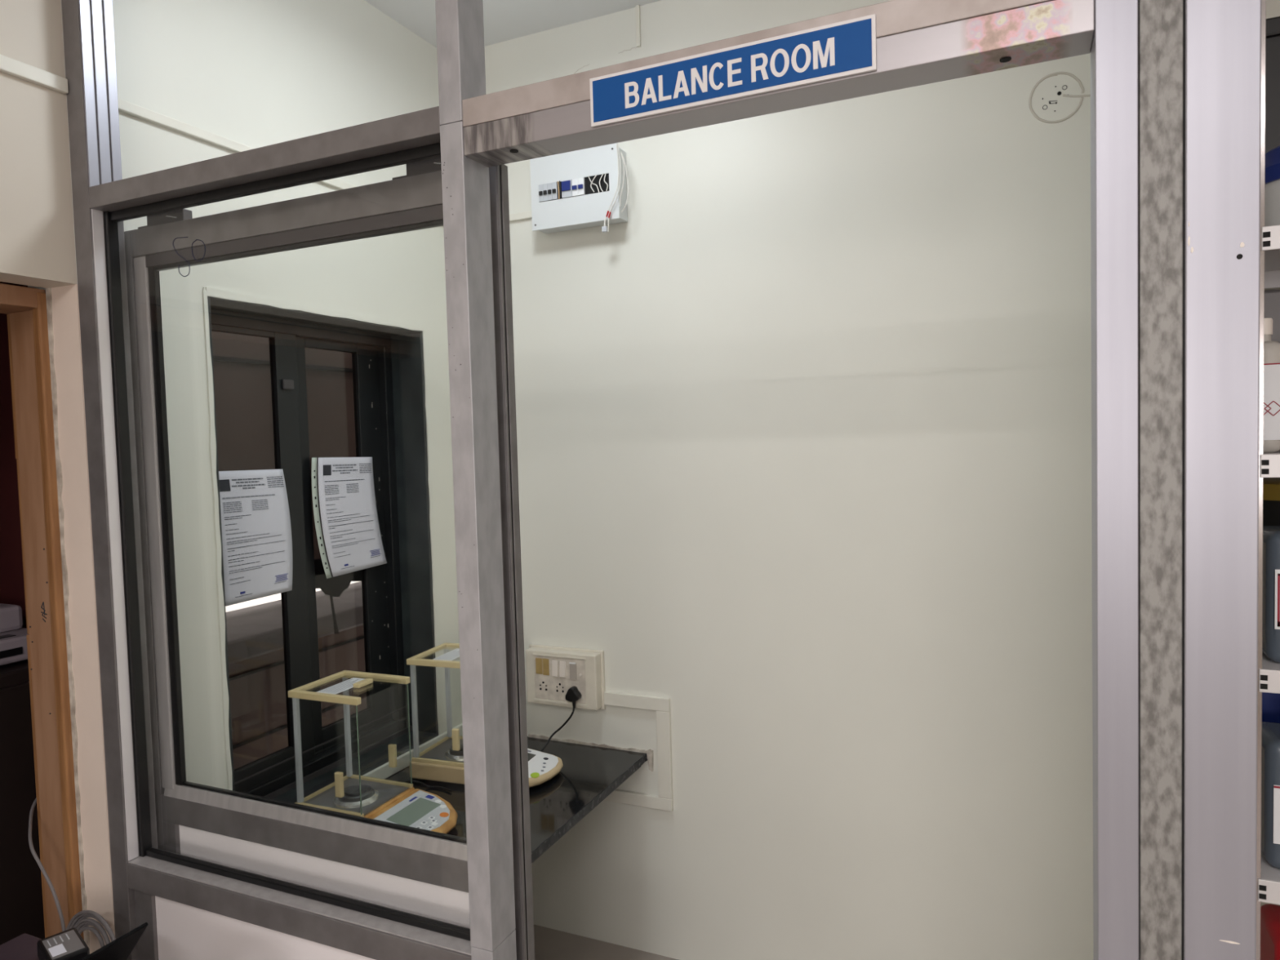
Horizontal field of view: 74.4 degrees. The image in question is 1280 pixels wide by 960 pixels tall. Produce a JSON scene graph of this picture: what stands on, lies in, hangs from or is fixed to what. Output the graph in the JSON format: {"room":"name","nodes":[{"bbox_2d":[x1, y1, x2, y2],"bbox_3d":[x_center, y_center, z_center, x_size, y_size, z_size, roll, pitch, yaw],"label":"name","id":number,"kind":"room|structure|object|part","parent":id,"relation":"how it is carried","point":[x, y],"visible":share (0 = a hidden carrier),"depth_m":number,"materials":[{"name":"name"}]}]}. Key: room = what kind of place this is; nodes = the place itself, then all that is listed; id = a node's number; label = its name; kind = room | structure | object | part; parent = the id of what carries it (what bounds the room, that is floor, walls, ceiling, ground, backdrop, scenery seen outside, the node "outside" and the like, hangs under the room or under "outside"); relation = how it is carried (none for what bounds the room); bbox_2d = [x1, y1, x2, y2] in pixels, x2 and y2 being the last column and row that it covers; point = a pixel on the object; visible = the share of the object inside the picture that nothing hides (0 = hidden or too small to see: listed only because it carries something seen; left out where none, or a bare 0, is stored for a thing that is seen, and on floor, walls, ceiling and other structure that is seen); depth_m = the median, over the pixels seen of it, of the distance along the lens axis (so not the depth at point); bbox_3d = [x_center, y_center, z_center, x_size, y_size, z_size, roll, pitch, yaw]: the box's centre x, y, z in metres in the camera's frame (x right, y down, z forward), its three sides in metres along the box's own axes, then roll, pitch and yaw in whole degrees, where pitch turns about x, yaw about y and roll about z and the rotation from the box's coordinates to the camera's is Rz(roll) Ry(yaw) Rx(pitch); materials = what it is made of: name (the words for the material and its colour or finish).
{"room":"laboratory","nodes":[
{"label":"laboratory","id":0,"kind":"room"},
{"bbox_2d":[0,281,27,628],"bbox_3d":[-2.698,0.219,0.353,1.587,2.920,4.310,0,3,24],"label":"wall","id":1,"kind":"structure","parent":0,"point":[11,570],"depth_m":2.19,"materials":[{"name":"red paint"}]},
{"bbox_2d":[0,0,462,789],"bbox_3d":[-1.748,0.186,0.506,0.160,2.920,5.270,0,3,24],"label":"wall","id":2,"kind":"structure","parent":0,"point":[253,73],"depth_m":1.98,"materials":[{"name":"beige paint"}]},
{"bbox_2d":[0,53,68,93],"bbox_3d":[-1.853,-0.687,0.078,0.012,0.028,3.498,0,3,24],"label":"cable trunking","id":3,"kind":"object","parent":2,"relation":"attached to","point":[8,65],"depth_m":1.61,"materials":[{"name":"white plastic"}]},
{"bbox_2d":[0,283,84,939],"bbox_3d":[-1.452,0.616,1.375,0.154,1.965,1.010,0,3,24],"label":"door frame","id":4,"kind":"structure","parent":2,"relation":"in","point":[24,308],"depth_m":1.77,"materials":[{"name":"brown wood"}]},
{"bbox_3d":[-1.204,0.594,1.777,0.033,1.958,0.032,0,3,24],"label":"moulding","id":5,"kind":"part","parent":4,"relation":"part of","materials":[{"name":"orange wood"}]},
{"bbox_2d":[45,287,89,948],"bbox_3d":[-1.182,0.589,1.770,0.013,1.969,0.006,0,3,24],"label":"plaster seam","id":6,"kind":"object","parent":2,"relation":"attached to","point":[48,291],"visible":0.94,"depth_m":1.75,"materials":[{"name":"beige paint"}]},
{"bbox_2d":[202,286,439,790],"bbox_3d":[-0.832,0.166,2.344,0.005,1.272,0.802,0,3,24],"label":"window frame","id":7,"kind":"structure","parent":2,"relation":"attached to","point":[206,291],"depth_m":2.00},
{"bbox_2d":[207,296,438,803],"bbox_3d":[-0.916,0.197,2.386,0.188,1.310,0.785,0,3,24],"label":"window","id":8,"kind":"structure","parent":2,"relation":"in","point":[388,384],"depth_m":2.62,"materials":[{"name":"metal"}]},
{"bbox_2d":[218,469,292,606],"bbox_3d":[-1.012,0.143,2.216,0.012,0.341,0.236,0,3,24],"label":"paper","id":9,"kind":"object","parent":8,"relation":"attached to","point":[257,540],"visible":0.96,"depth_m":2.21,"materials":[{"name":"white paper"}]},
{"bbox_3d":[-1.025,0.207,2.235,0.023,1.210,0.340,0,3,24],"label":"sash","id":10,"kind":"part","parent":8,"relation":"part of","materials":[{"name":"black metal"}]},
{"bbox_3d":[-0.910,0.189,2.564,0.023,1.210,0.375,0,3,24],"label":"sash","id":11,"kind":"part","parent":8,"relation":"part of","materials":[{"name":"black metal"}]},
{"bbox_2d":[311,457,386,578],"bbox_3d":[-0.878,0.105,2.556,0.012,0.354,0.295,0,3,24],"label":"paper","id":12,"kind":"object","parent":8,"relation":"attached to","point":[348,531],"visible":1,"depth_m":2.54,"materials":[{"name":"white paper"}]},
{"bbox_2d":[117,97,531,222],"bbox_3d":[-0.710,-0.818,2.216,0.343,0.022,1.198,0,3,24],"label":"cable trunking","id":13,"kind":"object","parent":2,"relation":"attached to","point":[124,106],"depth_m":1.93,"materials":[{"name":"white plastic"}]},
{"bbox_2d":[363,723,462,779],"bbox_3d":[-0.768,0.863,2.464,0.012,0.042,0.968,0,3,24],"label":"upstand","id":14,"kind":"structure","parent":2,"relation":"attached to","point":[384,771],"depth_m":2.55,"materials":[{"name":"beige paint"}]},
{"bbox_2d":[384,733,653,863],"bbox_3d":[-0.490,0.906,2.271,0.674,0.069,1.100,0,3,24],"label":"shelf","id":15,"kind":"object","parent":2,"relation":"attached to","point":[590,772],"visible":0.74,"depth_m":2.41,"materials":[{"name":"stone"}]},
{"bbox_2d":[288,670,457,834],"bbox_3d":[-0.644,0.707,2.240,0.419,0.368,0.348,0,3,23],"label":"analytical balance","id":16,"kind":"object","parent":15,"relation":"on","point":[397,802],"visible":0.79,"depth_m":2.18,"materials":[{"name":"beige plastic"}]},
{"bbox_3d":[-0.880,0.694,2.171,0.012,0.278,0.012,0,3,23],"label":"chamber post","id":17,"kind":"part","parent":16,"relation":"part of","materials":[{"name":"grey plastic"}]},
{"bbox_3d":[-0.855,0.540,2.249,0.015,0.012,0.174,0,3,23],"label":"frame","id":18,"kind":"part","parent":16,"relation":"part of","materials":[{"name":"beige plastic"}]},
{"bbox_3d":[-0.848,0.831,2.263,0.007,0.010,0.200,0,3,23],"label":"frame","id":19,"kind":"part","parent":16,"relation":"part of","materials":[{"name":"beige plastic"}]},
{"bbox_3d":[-0.795,0.547,2.122,0.223,0.017,0.016,0,3,23],"label":"frame","id":20,"kind":"part","parent":16,"relation":"part of","materials":[{"name":"beige plastic"}]},
{"bbox_2d":[320,679,358,693],"bbox_3d":[-0.775,0.538,2.205,0.047,0.001,0.120,0,3,23],"label":"print","id":21,"kind":"object","parent":16,"relation":"on","point":[348,684],"depth_m":2.19},
{"bbox_3d":[-0.751,0.761,2.107,0.020,0.062,0.012,0,3,23],"label":"handle","id":22,"kind":"part","parent":16,"relation":"part of","materials":[{"name":"beige plastic"}]},
{"bbox_3d":[-0.811,0.684,2.337,0.012,0.278,0.012,0,3,23],"label":"chamber post","id":23,"kind":"part","parent":16,"relation":"part of","materials":[{"name":"grey plastic"}]},
{"bbox_3d":[-0.751,0.830,2.222,0.217,0.010,0.202,0,3,23],"label":"frame","id":24,"kind":"part","parent":16,"relation":"part of","materials":[{"name":"beige plastic"}]},
{"bbox_3d":[-0.742,0.813,2.201,0.056,0.013,0.056,0,3,23],"label":"pan plate","id":25,"kind":"part","parent":16,"relation":"part of","materials":[{"name":"metal"}]},
{"bbox_3d":[-0.725,0.532,2.208,0.020,0.011,0.055,0,3,23],"label":"handle","id":26,"kind":"part","parent":16,"relation":"part of","materials":[{"name":"beige plastic"}]},
{"bbox_3d":[-0.722,0.537,2.297,0.223,0.017,0.016,0,3,23],"label":"frame","id":27,"kind":"part","parent":16,"relation":"part of","materials":[{"name":"beige plastic"}]},
{"bbox_3d":[-0.673,0.750,2.294,0.020,0.062,0.013,0,3,23],"label":"handle","id":28,"kind":"part","parent":16,"relation":"part of","materials":[{"name":"beige plastic"}]},
{"bbox_3d":[-0.664,0.868,2.398,0.264,0.033,0.039,-2,3,1],"label":"power cord","id":29,"kind":"part","parent":16,"relation":"part of","materials":[{"name":"black plastic"}]},
{"bbox_2d":[406,642,563,787],"bbox_3d":[-0.447,0.690,2.490,0.418,0.368,0.225,-1,3,19],"label":"analytical balance","id":30,"kind":"object","parent":15,"relation":"on","point":[443,761],"visible":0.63,"depth_m":2.46,"materials":[{"name":"beige plastic"}]},
{"bbox_3d":[-0.658,0.674,2.464,0.012,0.278,0.012,-1,3,19],"label":"chamber post","id":31,"kind":"part","parent":30,"relation":"part of","materials":[{"name":"grey plastic"}]},
{"bbox_3d":[-0.638,0.521,2.544,0.015,0.012,0.174,-1,3,19],"label":"frame","id":32,"kind":"part","parent":30,"relation":"part of","materials":[{"name":"beige plastic"}]},
{"bbox_3d":[-0.571,0.527,2.420,0.223,0.017,0.016,-1,3,19],"label":"frame","id":33,"kind":"part","parent":30,"relation":"part of","materials":[{"name":"beige plastic"}]},
{"bbox_3d":[-0.631,0.811,2.557,0.007,0.010,0.200,-1,3,19],"label":"frame","id":34,"kind":"part","parent":30,"relation":"part of","materials":[{"name":"beige plastic"}]},
{"bbox_3d":[-0.532,0.810,2.523,0.217,0.010,0.202,-1,3,19],"label":"frame","id":35,"kind":"part","parent":30,"relation":"part of","materials":[{"name":"beige plastic"}]},
{"bbox_2d":[435,648,459,660],"bbox_3d":[-0.555,0.518,2.504,0.047,0.001,0.120,-1,3,19],"label":"print","id":36,"kind":"object","parent":30,"relation":"on","point":[452,655],"depth_m":2.49},
{"bbox_3d":[-0.599,0.665,2.634,0.012,0.278,0.012,-1,3,19],"label":"chamber post","id":37,"kind":"part","parent":30,"relation":"part of","materials":[{"name":"grey plastic"}]},
{"bbox_3d":[-0.509,0.517,2.599,0.223,0.017,0.016,-1,3,19],"label":"frame","id":38,"kind":"part","parent":30,"relation":"part of","materials":[{"name":"beige plastic"}]},
{"bbox_3d":[-0.526,0.741,2.408,0.020,0.062,0.012,-1,3,19],"label":"handle","id":39,"kind":"part","parent":30,"relation":"part of","materials":[{"name":"beige plastic"}]},
{"bbox_3d":[-0.522,0.793,2.502,0.056,0.013,0.056,-1,3,19],"label":"pan plate","id":40,"kind":"part","parent":30,"relation":"part of","materials":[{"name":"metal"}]},
{"bbox_2d":[364,0,661,47],"bbox_3d":[-0.164,-1.334,-0.295,7.160,0.100,5.590,0,3,24],"label":"ceiling","id":41,"kind":"structure","parent":0,"point":[504,20],"depth_m":2.54,"materials":[{"name":"paint"}]},
{"bbox_2d":[533,924,678,959],"bbox_3d":[-0.081,1.682,-0.157,7.160,0.100,5.590,0,3,24],"label":"floor","id":42,"kind":"structure","parent":0,"point":[550,944],"depth_m":2.70,"materials":[{"name":"tile"}]},
{"bbox_2d":[0,933,41,959],"bbox_3d":[-1.015,1.217,1.155,0.495,0.760,0.645,0,3,24],"label":"table","id":43,"kind":"object","parent":42,"relation":"on","point":[23,947],"visible":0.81,"depth_m":1.48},
{"bbox_2d":[36,927,89,959],"bbox_3d":[-0.986,0.807,1.442,0.096,0.031,0.058,1,4,44],"label":"power adapter","id":44,"kind":"object","parent":43,"relation":"on","point":[68,944],"visible":0.98,"depth_m":1.43,"materials":[{"name":"black plastic"}]},
{"bbox_2d":[48,943,66,956],"bbox_3d":[-0.982,0.793,1.422,0.034,0.001,0.020,1,4,44],"label":"label","id":45,"kind":"object","parent":44,"relation":"on","point":[54,949],"depth_m":1.42,"materials":[{"name":"white paper"}]},
{"bbox_2d":[46,933,69,946],"bbox_3d":[-1.002,0.792,1.452,0.024,0.001,0.028,1,4,44],"label":"print","id":46,"kind":"object","parent":44,"relation":"on","point":[57,940],"depth_m":1.45,"materials":[{"name":"white paper"}]},
{"bbox_2d":[28,797,115,947],"bbox_3d":[-1.198,0.860,1.752,0.424,0.376,0.092,1,4,43],"label":"cable coil","id":47,"kind":"object","parent":43,"relation":"on","point":[79,921],"visible":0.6,"depth_m":1.69,"materials":[{"name":"grey plastic"}]},
{"bbox_2d":[80,922,147,959],"bbox_3d":[-0.871,0.773,1.276,0.147,0.111,0.279,0,3,24],"label":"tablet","id":48,"kind":"object","parent":43,"relation":"on","point":[121,948],"visible":1,"depth_m":1.34,"materials":[{"name":"black plastic"}]},
{"bbox_2d":[0,660,44,945],"bbox_3d":[-1.939,1.021,1.952,0.948,1.130,0.760,0,3,24],"label":"base cabinet","id":49,"kind":"object","parent":42,"relation":"on","point":[21,904],"visible":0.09,"depth_m":1.94,"materials":[{"name":"black wood"}]},
{"bbox_2d":[0,603,29,665],"bbox_3d":[-1.864,0.387,1.953,0.692,0.132,0.550,0,3,24],"label":"machine","id":50,"kind":"object","parent":49,"relation":"on","point":[13,637],"visible":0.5,"depth_m":2.01,"materials":[{"name":"white plastic"}]},
{"bbox_3d":[-1.897,0.352,1.969,0.600,0.062,0.515,0,3,24],"label":"lid","id":51,"kind":"part","parent":50,"relation":"part of","materials":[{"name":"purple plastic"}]},
{"bbox_2d":[61,0,1261,959],"bbox_3d":[-0.209,0.105,1.345,1.957,2.920,0.073,0,3,24],"label":"wall","id":52,"kind":"structure","parent":42,"relation":"on","point":[1175,85],"depth_m":0.99,"materials":[{"name":"grey metal"}]},
{"bbox_2d":[51,284,115,953],"bbox_3d":[-1.141,0.589,1.756,0.086,1.967,0.006,0,3,24],"label":"plaster reveal","id":53,"kind":"object","parent":52,"relation":"attached to","point":[68,362],"visible":1,"depth_m":1.74,"materials":[{"name":"beige paint"}]},
{"bbox_3d":[-1.079,0.111,1.738,0.050,2.920,0.070,0,3,24],"label":"post","id":54,"kind":"part","parent":52,"relation":"part of","materials":[{"name":"grey metal"}]},
{"bbox_3d":[-0.617,1.199,1.583,0.796,0.736,0.012,0,3,24],"label":"laminate panel","id":55,"kind":"part","parent":52,"relation":"part of","materials":[{"name":"white laminate"}]},
{"bbox_3d":[-0.649,0.806,1.585,0.851,0.051,0.070,0,3,24],"label":"window rail","id":56,"kind":"part","parent":52,"relation":"part of","materials":[{"name":"grey metal"}]},
{"bbox_2d":[124,156,534,959],"bbox_3d":[-0.628,0.489,1.646,0.936,2.088,0.032,0,3,24],"label":"sliding door frame","id":57,"kind":"structure","parent":52,"relation":"in","point":[424,873],"depth_m":1.63,"materials":[{"name":"grey metal"}]},
{"bbox_3d":[-0.674,-0.499,1.609,0.853,0.056,0.032,0,3,24],"label":"rail","id":58,"kind":"part","parent":57,"relation":"part of","materials":[{"name":"grey metal"}]},
{"bbox_3d":[-0.640,0.707,1.664,0.853,0.057,0.032,0,3,24],"label":"rail","id":59,"kind":"part","parent":57,"relation":"part of","materials":[{"name":"grey metal"}]},
{"bbox_3d":[-0.611,1.133,1.674,0.813,0.798,0.010,0,3,24],"label":"panel","id":60,"kind":"part","parent":57,"relation":"part of","materials":[{"name":"grey metal"}]},
{"bbox_3d":[-0.261,0.105,1.369,0.042,2.920,0.070,0,3,24],"label":"post","id":61,"kind":"part","parent":52,"relation":"part of","materials":[{"name":"metal"}]},
{"bbox_2d":[589,13,876,127],"bbox_3d":[0.111,-0.540,1.124,0.398,0.068,0.006,0,3,24],"label":"room sign","id":62,"kind":"object","parent":52,"relation":"attached to","point":[845,48],"visible":1,"depth_m":1.11,"materials":[{"name":"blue plastic"}]},
{"bbox_3d":[0.602,0.099,0.982,0.041,2.920,0.069,0,3,24],"label":"post","id":63,"kind":"part","parent":52,"relation":"part of","materials":[{"name":"stone"}]},
{"bbox_3d":[0.644,0.100,0.938,0.068,2.920,0.030,0,3,24],"label":"plate","id":64,"kind":"part","parent":52,"relation":"part of","materials":[{"name":"metal"}]},
{"bbox_2d":[1256,0,1279,959],"bbox_3d":[1.412,0.349,1.261,0.936,2.350,0.424,0,3,24],"label":"rack","id":65,"kind":"object","parent":42,"relation":"on","point":[1268,877],"visible":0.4,"depth_m":1.24,"materials":[{"name":"white metal"}]},
{"bbox_3d":[0.919,0.362,1.274,0.026,2.350,0.035,0,3,24],"label":"post","id":66,"kind":"part","parent":65,"relation":"part of","materials":[{"name":"metal"}]},
{"bbox_2d":[1257,853,1279,904],"bbox_3d":[1.422,0.601,1.271,0.898,0.034,0.423,0,3,24],"label":"shelf","id":67,"kind":"object","parent":65,"relation":"attached to","point":[1268,877],"depth_m":1.26,"materials":[{"name":"white metal"}]},
{"bbox_2d":[1258,652,1279,693],"bbox_3d":[1.413,0.283,1.257,0.898,0.034,0.423,0,3,24],"label":"shelf","id":68,"kind":"object","parent":65,"relation":"attached to","point":[1268,669],"depth_m":1.25,"materials":[{"name":"white metal"}]},
{"bbox_2d":[1260,903,1279,959],"bbox_3d":[1.081,0.791,1.317,0.170,0.257,0.130,0,3,24],"label":"container","id":69,"kind":"object","parent":65,"relation":"on","point":[1269,913],"visible":0.86,"depth_m":1.35,"materials":[{"name":"red plastic"}]},
{"bbox_2d":[1260,449,1279,477],"bbox_3d":[1.404,-0.035,1.242,0.898,0.034,0.423,0,3,24],"label":"shelf","id":70,"kind":"object","parent":65,"relation":"attached to","point":[1269,462],"depth_m":1.23,"materials":[{"name":"white metal"}]},
{"bbox_2d":[1261,721,1279,868],"bbox_3d":[1.054,0.474,1.298,0.170,0.237,0.122,0,3,24],"label":"container","id":71,"kind":"object","parent":65,"relation":"on","point":[1270,757],"visible":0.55,"depth_m":1.28,"materials":[{"name":"grey plastic"}]},
{"bbox_2d":[1261,225,1279,288],"bbox_3d":[1.395,-0.363,1.228,0.898,0.034,0.423,0,3,24],"label":"shelf","id":72,"kind":"object","parent":65,"relation":"attached to","point":[1270,235],"depth_m":1.40,"materials":[{"name":"white metal"}]},
{"bbox_2d":[1262,525,1279,662],"bbox_3d":[1.045,0.156,1.284,0.170,0.237,0.122,0,3,24],"label":"container","id":73,"kind":"object","parent":65,"relation":"on","point":[1271,534],"visible":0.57,"depth_m":1.27,"materials":[{"name":"grey plastic"}]},
{"bbox_2d":[1262,692,1279,723],"bbox_3d":[1.181,0.437,1.471,0.260,0.289,0.160,0,3,24],"label":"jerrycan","id":74,"kind":"object","parent":65,"relation":"on","point":[1270,701],"visible":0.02,"depth_m":1.43,"materials":[{"name":"blue plastic"}]},
{"bbox_2d":[1262,477,1279,526],"bbox_3d":[1.159,0.132,1.452,0.226,0.265,0.226,0,3,24],"label":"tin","id":75,"kind":"object","parent":65,"relation":"on","point":[1271,486],"visible":0.15,"depth_m":1.41,"materials":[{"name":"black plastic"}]},
{"bbox_3d":[1.156,0.014,1.447,0.226,0.030,0.226,0,3,24],"label":"lid","id":76,"kind":"part","parent":75,"relation":"part of","materials":[{"name":"yellow metal"}]},
{"bbox_2d":[1263,318,1279,453],"bbox_3d":[0.968,-0.146,1.312,0.044,0.207,0.102,0,3,24],"label":"container","id":77,"kind":"object","parent":65,"relation":"on","point":[1271,348],"visible":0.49,"depth_m":1.27,"materials":[{"name":"plastic"}]},
{"bbox_2d":[1264,146,1279,226],"bbox_3d":[1.055,-0.440,1.279,0.226,0.133,0.226,0,3,24],"label":"tub","id":78,"kind":"object","parent":65,"relation":"on","point":[1272,204],"visible":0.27,"depth_m":1.27,"materials":[{"name":"white plastic"}]},
{"bbox_3d":[1.054,-0.478,1.277,0.226,0.055,0.226,0,3,24],"label":"lid","id":79,"kind":"part","parent":78,"relation":"part of","materials":[{"name":"blue plastic"}]},
{"bbox_2d":[1264,288,1279,342],"bbox_3d":[1.469,-0.199,1.367,0.840,0.280,0.086,0,3,24],"label":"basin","id":80,"kind":"object","parent":65,"relation":"on","point":[1272,297],"visible":0.02,"depth_m":1.48,"materials":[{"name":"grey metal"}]},
{"bbox_2d":[1265,16,1279,153],"bbox_3d":[1.443,-0.578,1.316,0.856,0.385,0.176,0,3,24],"label":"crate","id":81,"kind":"object","parent":65,"relation":"on","point":[1272,66],"visible":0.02,"depth_m":1.40,"materials":[{"name":"plastic"}]},
{"bbox_2d":[484,0,1279,959],"bbox_3d":[1.772,0.025,1.895,5.443,2.920,0.160,0,3,24],"label":"wall","id":82,"kind":"structure","parent":0,"point":[803,434],"depth_m":2.37,"materials":[{"name":"beige paint"}]},
{"bbox_2d":[525,644,605,711],"bbox_3d":[-0.247,0.639,2.720,0.273,0.190,0.056,0,3,24],"label":"switchboard","id":83,"kind":"object","parent":82,"relation":"attached to","point":[551,670],"visible":1,"depth_m":2.70,"materials":[{"name":"white plastic"}]},
{"bbox_2d":[551,660,558,676],"bbox_3d":[-0.273,0.604,2.702,0.020,0.052,0.005,0,3,24],"label":"switch","id":84,"kind":"object","parent":83,"relation":"attached to","point":[554,663],"depth_m":2.70,"materials":[{"name":"plastic"}]},
{"bbox_3d":[-0.257,0.638,2.701,0.186,0.140,0.003,0,3,24],"label":"plate","id":85,"kind":"part","parent":83,"relation":"part of","materials":[{"name":"white plastic"}]},
{"bbox_2d":[540,685,582,751],"bbox_3d":[-0.335,0.762,2.618,0.308,0.204,0.138,-2,3,-2],"label":"plug","id":86,"kind":"object","parent":83,"relation":"in","point":[573,695],"visible":0.79,"depth_m":2.66,"materials":[{"name":"black plastic"}]},
{"bbox_2d":[560,661,565,677],"bbox_3d":[-0.247,0.604,2.691,0.020,0.052,0.005,0,3,24],"label":"switch","id":87,"kind":"object","parent":83,"relation":"attached to","point":[562,664],"depth_m":2.69,"materials":[{"name":"plastic"}]},
{"bbox_2d":[568,662,577,679],"bbox_3d":[-0.213,0.606,2.676,0.024,0.054,0.003,0,3,24],"label":"switch","id":88,"kind":"object","parent":83,"relation":"attached to","point":[572,665],"depth_m":2.67,"materials":[{"name":"white plastic"}]},
{"bbox_2d":[529,142,627,233],"bbox_3d":[-0.188,-0.889,2.589,0.300,0.222,0.084,0,3,24],"label":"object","id":89,"kind":"object","parent":82,"relation":"attached to","point":[576,189],"visible":1,"depth_m":2.56,"materials":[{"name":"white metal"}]},
{"bbox_3d":[-0.225,-0.894,2.563,0.030,0.029,0.004,0,3,24],"label":"lever","id":90,"kind":"part","parent":89,"relation":"part of","materials":[{"name":"blue plastic"}]},
{"bbox_3d":[-0.198,-0.885,2.551,0.016,0.012,0.005,0,3,24],"label":"lever","id":91,"kind":"part","parent":89,"relation":"part of","materials":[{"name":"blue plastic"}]},
{"bbox_3d":[-0.180,-0.885,2.543,0.016,0.012,0.005,0,3,24],"label":"lever","id":92,"kind":"part","parent":89,"relation":"part of","materials":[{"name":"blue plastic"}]},
{"bbox_2d":[601,143,628,232],"bbox_3d":[-0.075,-0.863,2.495,0.086,0.249,0.016,-1,3,20],"label":"wires","id":93,"kind":"object","parent":89,"relation":"hanging from","point":[605,228],"visible":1,"depth_m":2.49,"materials":[{"name":"white plastic"}]},
{"bbox_2d":[635,4,640,47],"bbox_3d":[-0.005,-1.356,2.520,0.012,0.120,0.010,0,3,24],"label":"cable trunking","id":94,"kind":"object","parent":82,"relation":"attached to","point":[637,6],"depth_m":2.52,"materials":[{"name":"white plastic"}]},
{"bbox_2d":[604,691,673,811],"bbox_3d":[-0.139,0.850,2.706,0.515,0.353,0.014,0,3,24],"label":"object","id":95,"kind":"object","parent":82,"relation":"attached to","point":[664,801],"depth_m":2.61,"materials":[{"name":"white plastic"}]},
{"bbox_2d":[1028,71,1090,123],"bbox_3d":[1.056,-0.945,2.073,0.182,0.124,0.007,0,3,24],"label":"drawing","id":96,"kind":"object","parent":82,"relation":"attached to","point":[1059,93],"visible":0.99,"depth_m":2.08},
{"label":"outside","id":97,"kind":"structure","parent":0,"visible":0},
{"bbox_2d":[226,581,367,769],"bbox_3d":[-1.095,0.974,3.826,0.450,1.008,3.230,0,3,24],"label":"parapet","id":98,"kind":"object","parent":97,"point":[255,635],"visible":0.04,"depth_m":3.19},
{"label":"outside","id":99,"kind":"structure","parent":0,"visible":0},
{"bbox_2d":[211,330,355,559],"bbox_3d":[-1.232,-0.667,3.792,0.150,2.105,3.230,0,3,24],"label":"wall","id":100,"kind":"structure","parent":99,"point":[242,390],"depth_m":3.18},
{"bbox_2d":[213,355,352,480],"bbox_3d":[-1.153,-0.428,3.771,0.012,0.815,3.230,0,3,24],"label":"joint","id":101,"kind":"object","parent":100,"relation":"attached to","point":[215,357],"depth_m":3.17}
]}

